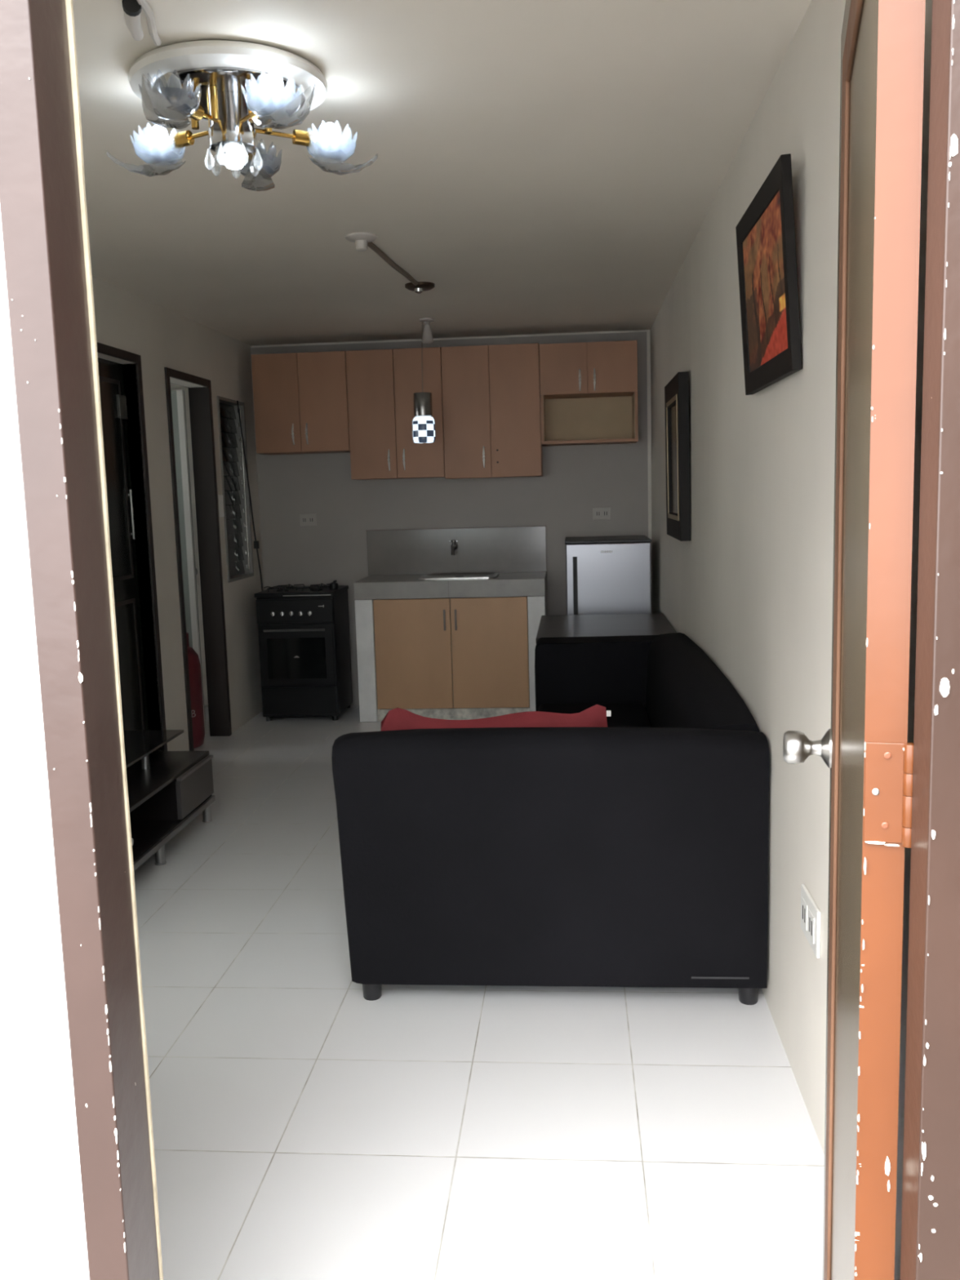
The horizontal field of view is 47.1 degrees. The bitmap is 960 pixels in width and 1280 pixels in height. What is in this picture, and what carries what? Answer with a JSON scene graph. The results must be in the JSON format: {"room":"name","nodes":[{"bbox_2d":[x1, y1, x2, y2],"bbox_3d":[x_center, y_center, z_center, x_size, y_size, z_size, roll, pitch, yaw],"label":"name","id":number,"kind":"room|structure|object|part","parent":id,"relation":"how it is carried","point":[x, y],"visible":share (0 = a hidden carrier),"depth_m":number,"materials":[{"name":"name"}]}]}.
{"room":"apartment entrance doorway","nodes":[
{"label":"apartment entrance doorway","id":0,"kind":"room"},
{"bbox_2d":[0,210,89,1279],"bbox_3d":[-0.560,-0.131,1.098,5.700,3.150,0.110,-1,8,5],"label":"wall","id":1,"kind":"structure","parent":0,"point":[42,1231],"depth_m":1.09,"materials":[{"name":"white paint"}]},
{"bbox_2d":[0,0,959,1279],"bbox_3d":[0.030,0.287,1.091,0.880,2.290,0.099,-1,8,5],"label":"trim","id":2,"kind":"structure","parent":1,"relation":"attached to","point":[43,202],"depth_m":1.03,"materials":[{"name":"brown paint"}]},
{"bbox_2d":[782,0,925,1279],"bbox_3d":[0.458,0.173,1.431,0.121,2.076,0.762,0,8,15],"label":"door","id":3,"kind":"structure","parent":1,"relation":"in","point":[868,756],"depth_m":1.09,"materials":[{"name":"orange paint"}]},
{"bbox_3d":[0.520,0.171,1.748,0.073,0.062,0.062,0,8,15],"label":"knob","id":4,"kind":"part","parent":3,"relation":"part of","materials":[{"name":"silver metal"}]},
{"bbox_3d":[0.446,0.180,1.346,0.006,1.870,0.548,0,8,15],"label":"panel moulding","id":5,"kind":"part","parent":3,"relation":"part of","materials":[{"name":"brown wood"}]},
{"bbox_2d":[91,275,263,751],"bbox_3d":[-1.786,-0.322,4.371,0.100,2.417,6.200,-1,8,5],"label":"wall","id":6,"kind":"structure","parent":0,"point":[162,337],"depth_m":5.80,"materials":[{"name":"paint"}]},
{"bbox_2d":[96,342,167,751],"bbox_3d":[-1.728,-0.268,5.035,0.124,2.128,0.977,-1,8,5],"label":"door","id":7,"kind":"structure","parent":6,"relation":"in","point":[114,406],"depth_m":5.36,"materials":[{"name":"brown paint"}]},
{"bbox_3d":[-1.741,-0.263,5.033,0.006,1.880,0.780,-1,8,5],"label":"panel moulding","id":8,"kind":"part","parent":7,"relation":"part of","materials":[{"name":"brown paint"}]},
{"bbox_3d":[-1.707,-0.614,5.382,0.024,0.240,0.012,-1,8,5],"label":"handle","id":9,"kind":"part","parent":7,"relation":"part of","materials":[{"name":"grey metal"}]},
{"bbox_2d":[164,367,231,751],"bbox_3d":[-1.952,-0.414,6.232,0.772,2.108,0.708,-1,8,5],"label":"door","id":10,"kind":"structure","parent":6,"relation":"in","point":[200,398],"depth_m":6.46,"materials":[{"name":"brown paint"}]},
{"bbox_2d":[217,494,224,516],"bbox_3d":[-1.547,-0.801,6.579,0.011,0.130,0.072,-1,8,5],"label":"light switch","id":11,"kind":"object","parent":6,"relation":"attached to","point":[220,496],"visible":1,"depth_m":6.56,"materials":[{"name":"white plastic"}]},
{"bbox_2d":[217,395,253,582],"bbox_3d":[-1.581,-0.936,6.887,0.120,1.155,0.570,-1,8,5],"label":"window","id":12,"kind":"structure","parent":6,"relation":"in","point":[237,512],"depth_m":7.02,"materials":[{"name":"silver metal"}]},
{"bbox_2d":[236,400,262,591],"bbox_3d":[-1.482,-0.719,7.178,0.026,1.631,0.329,-1,8,5],"label":"cable","id":13,"kind":"object","parent":6,"relation":"attached to","point":[255,543],"visible":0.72,"depth_m":7.15,"materials":[{"name":"black rubber"}]},
{"bbox_2d":[169,329,652,706],"bbox_3d":[-0.871,-0.762,7.424,4.012,2.417,0.100,-1,8,5],"label":"wall","id":14,"kind":"structure","parent":0,"point":[173,387],"depth_m":7.25,"materials":[{"name":"paint"}]},
{"bbox_2d":[251,351,350,454],"bbox_3d":[-1.124,-1.519,7.089,0.603,0.615,0.352,-1,8,5],"label":"upper cabinet","id":15,"kind":"object","parent":14,"relation":"attached to","point":[300,399],"visible":1,"depth_m":6.95,"materials":[{"name":"orange wood"}]},
{"bbox_3d":[-1.288,-1.499,6.972,0.291,0.613,0.018,-1,8,5],"label":"door","id":16,"kind":"part","parent":15,"relation":"part of","materials":[{"name":"orange wood"}]},
{"bbox_3d":[-1.184,-1.303,6.963,0.017,0.134,0.034,-1,8,5],"label":"handle","id":17,"kind":"part","parent":15,"relation":"part of","materials":[{"name":"silver metal"}]},
{"bbox_3d":[-1.095,-1.305,6.955,0.017,0.134,0.034,-1,8,5],"label":"handle","id":18,"kind":"part","parent":15,"relation":"part of","materials":[{"name":"silver metal"}]},
{"bbox_3d":[-0.988,-1.504,6.946,0.306,0.613,0.018,-1,8,5],"label":"door","id":19,"kind":"part","parent":15,"relation":"part of","materials":[{"name":"orange wood"}]},
{"bbox_2d":[299,514,316,525],"bbox_3d":[-1.151,-0.803,7.364,0.115,0.078,0.012,-1,8,5],"label":"wall outlet","id":20,"kind":"object","parent":14,"relation":"attached to","point":[304,519],"visible":1,"depth_m":7.36,"materials":[{"name":"grey plastic"}]},
{"bbox_2d":[346,346,444,479],"bbox_3d":[-0.521,-1.439,7.050,0.598,0.798,0.352,-1,8,5],"label":"upper cabinet","id":21,"kind":"object","parent":14,"relation":"attached to","point":[382,384],"visible":0.99,"depth_m":6.91,"materials":[{"name":"orange wood"}]},
{"bbox_3d":[-0.681,-1.418,6.932,0.295,0.796,0.018,-1,8,5],"label":"door","id":22,"kind":"part","parent":21,"relation":"part of","materials":[{"name":"orange wood"}]},
{"bbox_3d":[-0.574,-1.135,6.935,0.017,0.134,0.034,-1,8,5],"label":"handle","id":23,"kind":"part","parent":21,"relation":"part of","materials":[{"name":"silver metal"}]},
{"bbox_3d":[-0.478,-1.137,6.927,0.017,0.134,0.034,-1,8,5],"label":"handle","id":24,"kind":"part","parent":21,"relation":"part of","materials":[{"name":"silver metal"}]},
{"bbox_3d":[-0.383,-1.423,6.906,0.297,0.796,0.018,-1,8,5],"label":"door","id":25,"kind":"part","parent":21,"relation":"part of","materials":[{"name":"orange wood"}]},
{"bbox_2d":[249,331,648,705],"bbox_3d":[-0.190,-0.758,7.306,2.588,2.402,0.020,-1,8,5],"label":"wall","id":26,"kind":"structure","parent":14,"relation":"attached to","point":[575,480],"depth_m":7.28,"materials":[{"name":"grey paint"}]},
{"bbox_2d":[365,525,546,575],"bbox_3d":[-0.158,-0.593,7.306,1.201,0.304,0.019,-1,8,5],"label":"tile backsplash","id":27,"kind":"structure","parent":14,"relation":"attached to","point":[520,548],"depth_m":7.30,"materials":[{"name":"grey"}]},
{"bbox_2d":[448,539,457,555],"bbox_3d":[-0.175,-0.609,7.234,0.056,0.100,0.124,-1,8,5],"label":"faucet","id":28,"kind":"object","parent":27,"relation":"attached to","point":[454,546],"visible":1,"depth_m":7.24,"materials":[{"name":"silver metal"}]},
{"bbox_3d":[-0.174,-0.643,7.245,0.056,0.035,0.036,-1,8,5],"label":"tap handle","id":29,"kind":"part","parent":28,"relation":"part of","materials":[{"name":"grey metal"}]},
{"bbox_3d":[-0.174,-0.597,7.235,0.048,0.076,0.124,-1,8,5],"label":"spout","id":30,"kind":"part","parent":28,"relation":"part of","materials":[{"name":"silver metal"}]},
{"bbox_2d":[440,342,542,479],"bbox_3d":[0.082,-1.443,6.998,0.609,0.810,0.352,-1,8,5],"label":"upper cabinet","id":31,"kind":"object","parent":14,"relation":"attached to","point":[491,393],"visible":1,"depth_m":6.86,"materials":[{"name":"orange wood"}]},
{"bbox_3d":[-0.084,-1.422,6.881,0.293,0.808,0.018,-1,8,5],"label":"door","id":32,"kind":"part","parent":31,"relation":"part of","materials":[{"name":"orange wood"}]},
{"bbox_3d":[0.024,-1.145,6.883,0.017,0.134,0.034,-1,8,5],"label":"handle","id":33,"kind":"part","parent":31,"relation":"part of","materials":[{"name":"silver metal"}]},
{"bbox_3d":[0.219,-1.427,6.855,0.310,0.808,0.018,-1,8,5],"label":"door","id":34,"kind":"part","parent":31,"relation":"part of","materials":[{"name":"orange wood"}]},
{"bbox_2d":[539,340,638,445],"bbox_3d":[0.684,-1.547,6.933,0.600,0.609,0.352,-1,8,5],"label":"upper cabinet","id":35,"kind":"object","parent":14,"relation":"attached to","point":[586,371],"visible":1,"depth_m":6.81,"materials":[{"name":"orange wood"}]},
{"bbox_3d":[0.516,-1.675,6.796,0.290,0.307,0.018,-1,8,5],"label":"door","id":36,"kind":"part","parent":35,"relation":"part of","materials":[{"name":"orange wood"}]},
{"bbox_3d":[0.615,-1.601,6.771,0.017,0.134,0.034,-1,8,5],"label":"handle","id":37,"kind":"part","parent":35,"relation":"part of","materials":[{"name":"silver metal"}]},
{"bbox_3d":[0.704,-1.603,6.763,0.017,0.134,0.034,-1,8,5],"label":"handle","id":38,"kind":"part","parent":35,"relation":"part of","materials":[{"name":"silver metal"}]},
{"bbox_3d":[0.815,-1.680,6.770,0.304,0.307,0.018,-1,8,5],"label":"door","id":39,"kind":"part","parent":35,"relation":"part of","materials":[{"name":"orange wood"}]},
{"bbox_2d":[592,506,610,519],"bbox_3d":[0.797,-0.827,7.197,0.118,0.082,0.012,-1,8,5],"label":"wall outlet","id":40,"kind":"object","parent":14,"relation":"attached to","point":[599,513],"visible":1,"depth_m":7.19,"materials":[{"name":"grey plastic"}]},
{"bbox_2d":[72,0,811,346],"bbox_3d":[-1.113,-1.582,4.155,4.120,0.100,6.450,-1,8,5],"label":"ceiling","id":41,"kind":"structure","parent":0,"point":[550,166],"depth_m":3.37,"materials":[{"name":"paint"}]},
{"bbox_2d":[121,0,161,46],"bbox_3d":[-0.698,-1.272,2.266,0.059,0.045,0.219,-3,8,-9],"label":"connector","id":42,"kind":"object","parent":41,"relation":"attached to","point":[131,8],"visible":1,"depth_m":2.23,"materials":[{"name":"white plastic"}]},
{"bbox_2d":[106,40,377,191],"bbox_3d":[-0.607,-1.228,2.624,0.656,0.218,0.724,-1,8,5],"label":"chandelier","id":43,"kind":"object","parent":41,"relation":"hanging from","point":[233,86],"visible":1,"depth_m":2.52,"materials":[{"name":"white"}]},
{"bbox_3d":[-0.827,-1.181,2.716,0.202,0.066,0.087,-1,8,5],"label":"glass","id":44,"kind":"part","parent":43,"relation":"part of","materials":[{"name":"clear glass"}]},
{"bbox_3d":[-0.787,-1.213,2.706,0.133,0.083,0.134,-1,8,5],"label":"lamp shade","id":45,"kind":"part","parent":43,"relation":"part of","materials":[{"name":"clear glass"}]},
{"bbox_3d":[-0.789,-1.238,2.702,0.048,0.048,0.047,-1,8,5],"label":"bulb","id":46,"kind":"part","parent":43,"relation":"part of","materials":[{"name":"white glass"}]},
{"bbox_3d":[-0.681,-1.151,2.376,0.087,0.066,0.202,-1,8,5],"label":"glass","id":47,"kind":"part","parent":43,"relation":"part of","materials":[{"name":"clear glass"}]},
{"bbox_3d":[-0.675,-1.188,2.411,0.133,0.083,0.134,-1,8,5],"label":"lamp shade","id":48,"kind":"part","parent":43,"relation":"part of","materials":[{"name":"clear glass"}]},
{"bbox_3d":[-0.677,-1.213,2.408,0.048,0.048,0.047,-1,8,5],"label":"bulb","id":49,"kind":"part","parent":43,"relation":"part of","materials":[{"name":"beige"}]},
{"bbox_3d":[-0.719,-1.205,2.676,0.184,0.062,0.034,2,8,24],"label":"arm","id":50,"kind":"part","parent":43,"relation":"part of","materials":[{"name":"gold metal"}]},
{"bbox_3d":[-0.645,-1.187,2.485,0.034,0.050,0.191,2,8,23],"label":"arm","id":51,"kind":"part","parent":43,"relation":"part of","materials":[{"name":"gold metal"}]},
{"bbox_3d":[-0.672,-1.241,2.591,0.018,0.070,0.018,-1,8,5],"label":"gold rod","id":52,"kind":"part","parent":43,"relation":"part of","materials":[{"name":"gold metal"}]},
{"bbox_3d":[-0.612,-1.235,2.531,0.018,0.070,0.018,-1,8,5],"label":"gold rod","id":53,"kind":"part","parent":43,"relation":"part of","materials":[{"name":"gold metal"}]},
{"bbox_3d":[-0.592,-1.313,2.603,0.460,0.045,0.460,-1,8,5],"label":"ceiling plate","id":54,"kind":"part","parent":43,"relation":"part of","materials":[{"name":"white metal"}]},
{"bbox_3d":[-0.591,-1.286,2.607,0.352,0.009,0.352,-1,8,5],"label":"mirror dish","id":55,"kind":"part","parent":43,"relation":"part of","materials":[{"name":"silver metal"}]},
{"bbox_3d":[-0.587,-1.143,2.627,0.052,0.036,0.051,-1,8,5],"label":"bulb","id":56,"kind":"part","parent":43,"relation":"part of","materials":[{"name":"white glass"}]},
{"bbox_3d":[-0.530,-1.240,2.553,0.018,0.070,0.018,-1,8,5],"label":"gold rod","id":57,"kind":"part","parent":43,"relation":"part of","materials":[{"name":"gold metal"}]},
{"bbox_3d":[-0.582,-1.222,2.767,0.036,0.060,0.201,-1,8,5],"label":"arm","id":58,"kind":"part","parent":43,"relation":"part of","materials":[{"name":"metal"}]},
{"bbox_3d":[-0.582,-1.214,2.891,0.093,0.066,0.197,-1,8,5],"label":"glass","id":59,"kind":"part","parent":43,"relation":"part of","materials":[{"name":"clear glass"}]},
{"bbox_3d":[-0.576,-1.240,2.850,0.133,0.083,0.134,-1,8,5],"label":"lamp shade","id":60,"kind":"part","parent":43,"relation":"part of","materials":[{"name":"clear glass"}]},
{"bbox_3d":[-0.504,-1.193,2.499,0.034,0.050,0.194,-7,9,-35],"label":"arm","id":61,"kind":"part","parent":43,"relation":"part of","materials":[{"name":"gold metal"}]},
{"bbox_3d":[-0.578,-1.265,2.847,0.048,0.048,0.047,-1,8,5],"label":"bulb","id":62,"kind":"part","parent":43,"relation":"part of","materials":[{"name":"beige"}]},
{"bbox_3d":[-0.508,-1.252,2.634,0.018,0.070,0.018,-1,8,5],"label":"gold rod","id":63,"kind":"part","parent":43,"relation":"part of","materials":[{"name":"gold metal"}]},
{"bbox_3d":[-0.457,-1.197,2.431,0.133,0.083,0.134,-1,8,5],"label":"lamp shade","id":64,"kind":"part","parent":43,"relation":"part of","materials":[{"name":"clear glass"}]},
{"bbox_3d":[-0.459,-1.222,2.428,0.048,0.048,0.047,-1,8,5],"label":"bulb","id":65,"kind":"part","parent":43,"relation":"part of","materials":[{"name":"white glass"}]},
{"bbox_3d":[-0.426,-1.163,2.410,0.201,0.066,0.086,5,10,40],"label":"glass","id":66,"kind":"part","parent":43,"relation":"part of","materials":[{"name":"clear glass"}]},
{"bbox_3d":[-0.450,-1.214,2.686,0.211,0.062,0.034,-5,9,-26],"label":"arm","id":67,"kind":"part","parent":43,"relation":"part of","materials":[{"name":"gold metal"}]},
{"bbox_3d":[-0.370,-1.252,2.721,0.048,0.048,0.047,-1,8,5],"label":"bulb","id":68,"kind":"part","parent":43,"relation":"part of","materials":[{"name":"white glass"}]},
{"bbox_3d":[-0.368,-1.227,2.724,0.133,0.083,0.134,-1,8,5],"label":"lamp shade","id":69,"kind":"part","parent":43,"relation":"part of","materials":[{"name":"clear glass"}]},
{"bbox_3d":[-0.338,-1.200,2.754,0.201,0.066,0.086,-8,10,-40],"label":"glass","id":70,"kind":"part","parent":43,"relation":"part of","materials":[{"name":"clear glass"}]},
{"bbox_2d":[345,232,377,251],"bbox_3d":[-0.460,-1.539,4.268,0.124,0.054,0.124,-1,8,5],"label":"holder","id":71,"kind":"object","parent":41,"relation":"attached to","point":[361,240],"visible":1,"depth_m":4.25,"materials":[{"name":"white plastic"}]},
{"bbox_2d":[367,241,417,285],"bbox_3d":[-0.375,-1.625,4.761,0.027,0.026,0.903,0,8,9],"label":"cable","id":72,"kind":"object","parent":41,"relation":"attached to","point":[371,245],"visible":0.88,"depth_m":4.71,"materials":[{"name":"brown plastic"}]},
{"bbox_2d":[404,281,435,293],"bbox_3d":[-0.288,-1.687,5.292,0.144,0.045,0.144,-1,8,5],"label":"fitting","id":73,"kind":"object","parent":41,"relation":"attached to","point":[421,286],"visible":0.97,"depth_m":5.25,"materials":[{"name":"brown metal"}]},
{"bbox_2d":[412,317,435,443],"bbox_3d":[-0.327,-1.505,6.404,0.151,0.703,0.131,-1,8,5],"label":"pendant lamp","id":74,"kind":"object","parent":41,"relation":"hanging from","point":[423,424],"visible":1,"depth_m":6.38,"materials":[{"name":"grey plastic"}]},
{"bbox_3d":[-0.334,-1.641,6.386,0.018,0.407,0.004,-1,8,5],"label":"cord","id":75,"kind":"part","parent":74,"relation":"part of","materials":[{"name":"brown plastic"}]},
{"bbox_3d":[-0.329,-1.231,6.442,0.132,0.150,0.131,-1,8,5],"label":"lamp shade","id":76,"kind":"part","parent":74,"relation":"part of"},
{"bbox_2d":[133,705,824,1279],"bbox_3d":[-1.042,0.891,4.491,4.120,0.060,6.450,-1,8,5],"label":"floor","id":77,"kind":"structure","parent":0,"point":[305,1126],"depth_m":2.59,"materials":[{"name":"white tile"}]},
{"bbox_2d":[123,729,215,871],"bbox_3d":[-1.460,0.702,4.247,0.476,0.404,1.450,-1,8,5],"label":"tv console","id":78,"kind":"object","parent":77,"relation":"on","point":[167,790],"visible":0.44,"depth_m":4.53,"materials":[{"name":"black wood"}]},
{"bbox_3d":[-1.401,0.499,4.604,0.032,0.077,0.032,-1,8,5],"label":"shelf post","id":79,"kind":"part","parent":78,"relation":"part of","materials":[{"name":"grey metal"}]},
{"bbox_2d":[123,729,183,768],"bbox_3d":[-1.528,0.499,4.300,0.298,0.012,1.300,-1,8,5],"label":"shelf","id":80,"kind":"object","parent":78,"relation":"attached to","point":[138,744],"depth_m":4.71,"materials":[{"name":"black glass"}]},
{"bbox_3d":[-1.266,0.837,4.350,0.044,0.097,0.043,-1,8,5],"label":"leg","id":81,"kind":"part","parent":78,"relation":"part of","materials":[{"name":"grey metal"}]},
{"bbox_3d":[-1.252,0.804,4.228,0.014,0.025,1.420,-1,8,5],"label":"rail","id":82,"kind":"part","parent":78,"relation":"part of","materials":[{"name":"grey wood"}]},
{"bbox_3d":[-1.219,0.631,4.712,0.019,0.162,0.404,-1,8,5],"label":"drawer","id":83,"kind":"part","parent":78,"relation":"part of","materials":[{"name":"grey"}]},
{"bbox_3d":[-1.219,0.760,4.908,0.044,0.097,0.043,-1,8,5],"label":"leg","id":84,"kind":"part","parent":78,"relation":"part of","materials":[{"name":"grey metal"}]},
{"bbox_2d":[186,632,204,748],"bbox_3d":[-1.763,0.292,6.368,0.300,0.658,0.300,-1,8,5],"label":"gas cylinder","id":85,"kind":"object","parent":77,"relation":"on","point":[194,666],"visible":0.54,"depth_m":6.32,"materials":[{"name":"red paint"}]},
{"bbox_2d":[253,582,352,721],"bbox_3d":[-1.139,0.071,7.171,0.503,0.848,0.521,-1,8,5],"label":"stove","id":86,"kind":"object","parent":77,"relation":"on","point":[304,638],"visible":0.93,"depth_m":6.96,"materials":[{"name":"black metal"}]},
{"bbox_3d":[-1.300,-0.164,6.911,0.036,0.036,0.030,-1,8,5],"label":"knob","id":87,"kind":"part","parent":86,"relation":"part of","materials":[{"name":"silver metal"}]},
{"bbox_3d":[-1.242,-0.165,6.906,0.036,0.036,0.030,-1,8,5],"label":"knob","id":88,"kind":"part","parent":86,"relation":"part of","materials":[{"name":"silver metal"}]},
{"bbox_2d":[263,584,319,590],"bbox_3d":[-1.188,-0.327,6.926,0.362,0.036,0.044,-1,8,5],"label":"grate","id":89,"kind":"object","parent":86,"relation":"on","point":[313,587],"visible":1,"depth_m":6.91,"materials":[{"name":"black metal"}]},
{"bbox_3d":[-1.183,-0.166,6.901,0.036,0.036,0.030,-1,8,5],"label":"knob","id":90,"kind":"part","parent":86,"relation":"part of","materials":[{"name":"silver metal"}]},
{"bbox_3d":[-1.165,-0.182,6.921,0.489,0.150,0.018,-1,8,5],"label":"control panel","id":91,"kind":"part","parent":86,"relation":"part of","materials":[{"name":"black metal"}]},
{"bbox_3d":[-1.149,0.385,6.997,0.477,0.175,0.020,-1,8,5],"label":"drawer","id":92,"kind":"part","parent":86,"relation":"part of","materials":[{"name":"black metal"}]},
{"bbox_3d":[-1.124,-0.167,6.896,0.036,0.036,0.030,-1,8,5],"label":"knob","id":93,"kind":"part","parent":86,"relation":"part of","materials":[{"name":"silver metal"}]},
{"bbox_2d":[253,585,348,597],"bbox_3d":[-1.149,-0.316,7.132,0.503,0.025,0.493,-1,8,5],"label":"cooktop","id":94,"kind":"object","parent":86,"relation":"in","point":[324,591],"depth_m":6.94,"materials":[{"name":"black metal"}]},
{"bbox_3d":[-1.065,-0.168,6.891,0.036,0.036,0.030,-1,8,5],"label":"knob","id":95,"kind":"part","parent":86,"relation":"part of","materials":[{"name":"silver metal"}]},
{"bbox_2d":[328,580,338,589],"bbox_3d":[-0.937,-0.354,7.050,0.060,0.059,0.060,-1,8,5],"label":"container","id":96,"kind":"object","parent":86,"relation":"on","point":[333,585],"visible":1,"depth_m":7.03,"materials":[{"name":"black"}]},
{"bbox_2d":[353,571,547,722],"bbox_3d":[-0.159,0.033,7.112,1.187,0.884,0.570,-1,8,5],"label":"kitchen counter","id":97,"kind":"object","parent":77,"relation":"on","point":[532,585],"depth_m":6.83,"materials":[{"name":"grey tile"}]},
{"bbox_3d":[-0.691,0.096,7.169,0.111,0.775,0.563,-1,8,5],"label":"masonry leg","id":98,"kind":"part","parent":97,"relation":"part of","materials":[{"name":"white paint"}]},
{"bbox_2d":[353,571,546,599],"bbox_3d":[-0.170,-0.351,7.061,1.187,0.108,0.568,-1,8,5],"label":"countertop","id":99,"kind":"structure","parent":97,"relation":"on","point":[506,584],"depth_m":6.79,"materials":[{"name":"grey tile"}]},
{"bbox_2d":[373,596,529,709],"bbox_3d":[-0.158,0.053,7.097,0.956,0.694,0.548,-1,8,5],"label":"base cabinet","id":100,"kind":"object","parent":97,"relation":"on","point":[453,652],"visible":0.98,"depth_m":6.85,"materials":[{"name":"orange wood"}]},
{"bbox_3d":[-0.417,0.088,6.880,0.478,0.692,0.019,-1,8,5],"label":"door","id":101,"kind":"part","parent":100,"relation":"part of","materials":[{"name":"orange wood"}]},
{"bbox_3d":[-0.219,-0.124,6.812,0.012,0.130,0.023,-1,8,5],"label":"handle","id":102,"kind":"part","parent":100,"relation":"part of","materials":[{"name":"brown"}]},
{"bbox_3d":[-0.149,-0.125,6.806,0.012,0.130,0.023,-1,8,5],"label":"handle","id":103,"kind":"part","parent":100,"relation":"part of","materials":[{"name":"brown"}]},
{"bbox_3d":[0.062,0.081,6.838,0.472,0.692,0.019,-1,8,5],"label":"door","id":104,"kind":"part","parent":100,"relation":"part of","materials":[{"name":"orange wood"}]},
{"bbox_2d":[418,572,498,579],"bbox_3d":[-0.131,-0.409,7.035,0.490,0.012,0.370,-1,8,5],"label":"sink","id":105,"kind":"object","parent":97,"relation":"in","point":[484,575],"visible":1,"depth_m":7.07,"materials":[{"name":"silver metal"}]},
{"bbox_3d":[0.378,0.078,7.077,0.108,0.775,0.563,-1,8,5],"label":"masonry leg","id":106,"kind":"part","parent":97,"relation":"part of","materials":[{"name":"white paint"}]},
{"bbox_2d":[331,632,769,1004],"bbox_3d":[0.290,0.463,4.189,1.173,0.794,2.457,-1,8,5],"label":"sofa","id":107,"kind":"object","parent":77,"relation":"on","point":[631,851],"visible":1,"depth_m":2.99,"materials":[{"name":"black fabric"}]},
{"bbox_3d":[-0.309,0.989,3.146,0.058,0.066,0.057,-1,8,5],"label":"leg","id":108,"kind":"part","parent":107,"relation":"part of","materials":[{"name":"black plastic"}]},
{"bbox_2d":[380,704,611,731],"bbox_3d":[0.042,0.372,3.260,0.720,0.369,0.159,-1,8,5],"label":"cushion","id":109,"kind":"object","parent":107,"relation":"on","point":[595,716],"visible":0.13,"depth_m":3.20,"materials":[{"name":"red fabric"}]},
{"bbox_2d":[537,702,651,727],"bbox_3d":[0.479,0.439,4.657,0.498,0.155,1.035,-1,8,5],"label":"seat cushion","id":110,"kind":"object","parent":107,"relation":"on","point":[623,714],"depth_m":4.96,"materials":[{"name":"black fabric"}]},
{"bbox_3d":[0.618,0.314,5.274,0.697,0.647,0.220,-1,8,5],"label":"armrest","id":111,"kind":"part","parent":107,"relation":"part of","materials":[{"name":"black fabric"}]},
{"bbox_3d":[0.781,0.425,4.122,0.182,0.728,2.048,-1,8,5],"label":"backrest","id":112,"kind":"part","parent":107,"relation":"part of","materials":[{"name":"black fabric"}]},
{"bbox_3d":[0.745,0.972,3.055,0.058,0.066,0.057,-1,8,5],"label":"leg","id":113,"kind":"part","parent":107,"relation":"part of","materials":[{"name":"black plastic"}]},
{"bbox_2d":[535,613,676,643],"bbox_3d":[0.671,0.267,5.889,0.697,0.704,0.975,-1,8,5],"label":"side table","id":114,"kind":"object","parent":77,"relation":"on","point":[648,624],"visible":0.23,"depth_m":5.80,"materials":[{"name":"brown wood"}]},
{"bbox_2d":[564,535,651,614],"bbox_3d":[0.802,-0.082,6.914,0.514,1.112,0.614,-1,8,5],"label":"refrigerator","id":115,"kind":"object","parent":77,"relation":"on","point":[605,575],"visible":0.5,"depth_m":6.57,"materials":[{"name":"grey metal"}]},
{"bbox_3d":[0.787,-0.626,6.842,0.514,0.014,0.610,-1,8,5],"label":"panel","id":116,"kind":"part","parent":115,"relation":"part of","materials":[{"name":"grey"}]},
{"bbox_2d":[650,0,932,1279],"bbox_3d":[0.921,-0.377,4.206,0.100,2.417,6.340,-1,8,5],"label":"wall","id":117,"kind":"structure","parent":0,"point":[751,586],"depth_m":2.70,"materials":[{"name":"paint"}]},
{"bbox_2d":[664,371,690,541],"bbox_3d":[0.910,-0.835,5.086,0.045,0.720,0.700,-2,8,5],"label":"wall mirror","id":118,"kind":"object","parent":117,"relation":"attached to","point":[677,390],"visible":1,"depth_m":4.81,"materials":[{"name":"black mirror"}]},
{"bbox_2d":[670,404,677,514],"bbox_3d":[0.909,-0.835,5.086,0.008,0.504,0.484,-2,8,5],"label":"mirror glass","id":119,"kind":"object","parent":118,"relation":"attached to","point":[673,443],"depth_m":5.18,"materials":[{"name":"grey"}]},
{"bbox_2d":[735,153,802,395],"bbox_3d":[0.707,-0.866,2.726,0.050,0.456,0.665,-1,8,5],"label":"framed painting","id":120,"kind":"object","parent":117,"relation":"attached to","point":[766,242],"visible":1,"depth_m":2.63,"materials":[{"name":"black wood"}]},
{"bbox_2d":[800,884,821,958],"bbox_3d":[0.728,0.619,2.430,0.012,0.105,0.170,-1,8,5],"label":"wall outlet","id":121,"kind":"object","parent":117,"relation":"attached to","point":[811,915],"visible":1,"depth_m":2.40,"materials":[{"name":"white plastic"}]}
]}

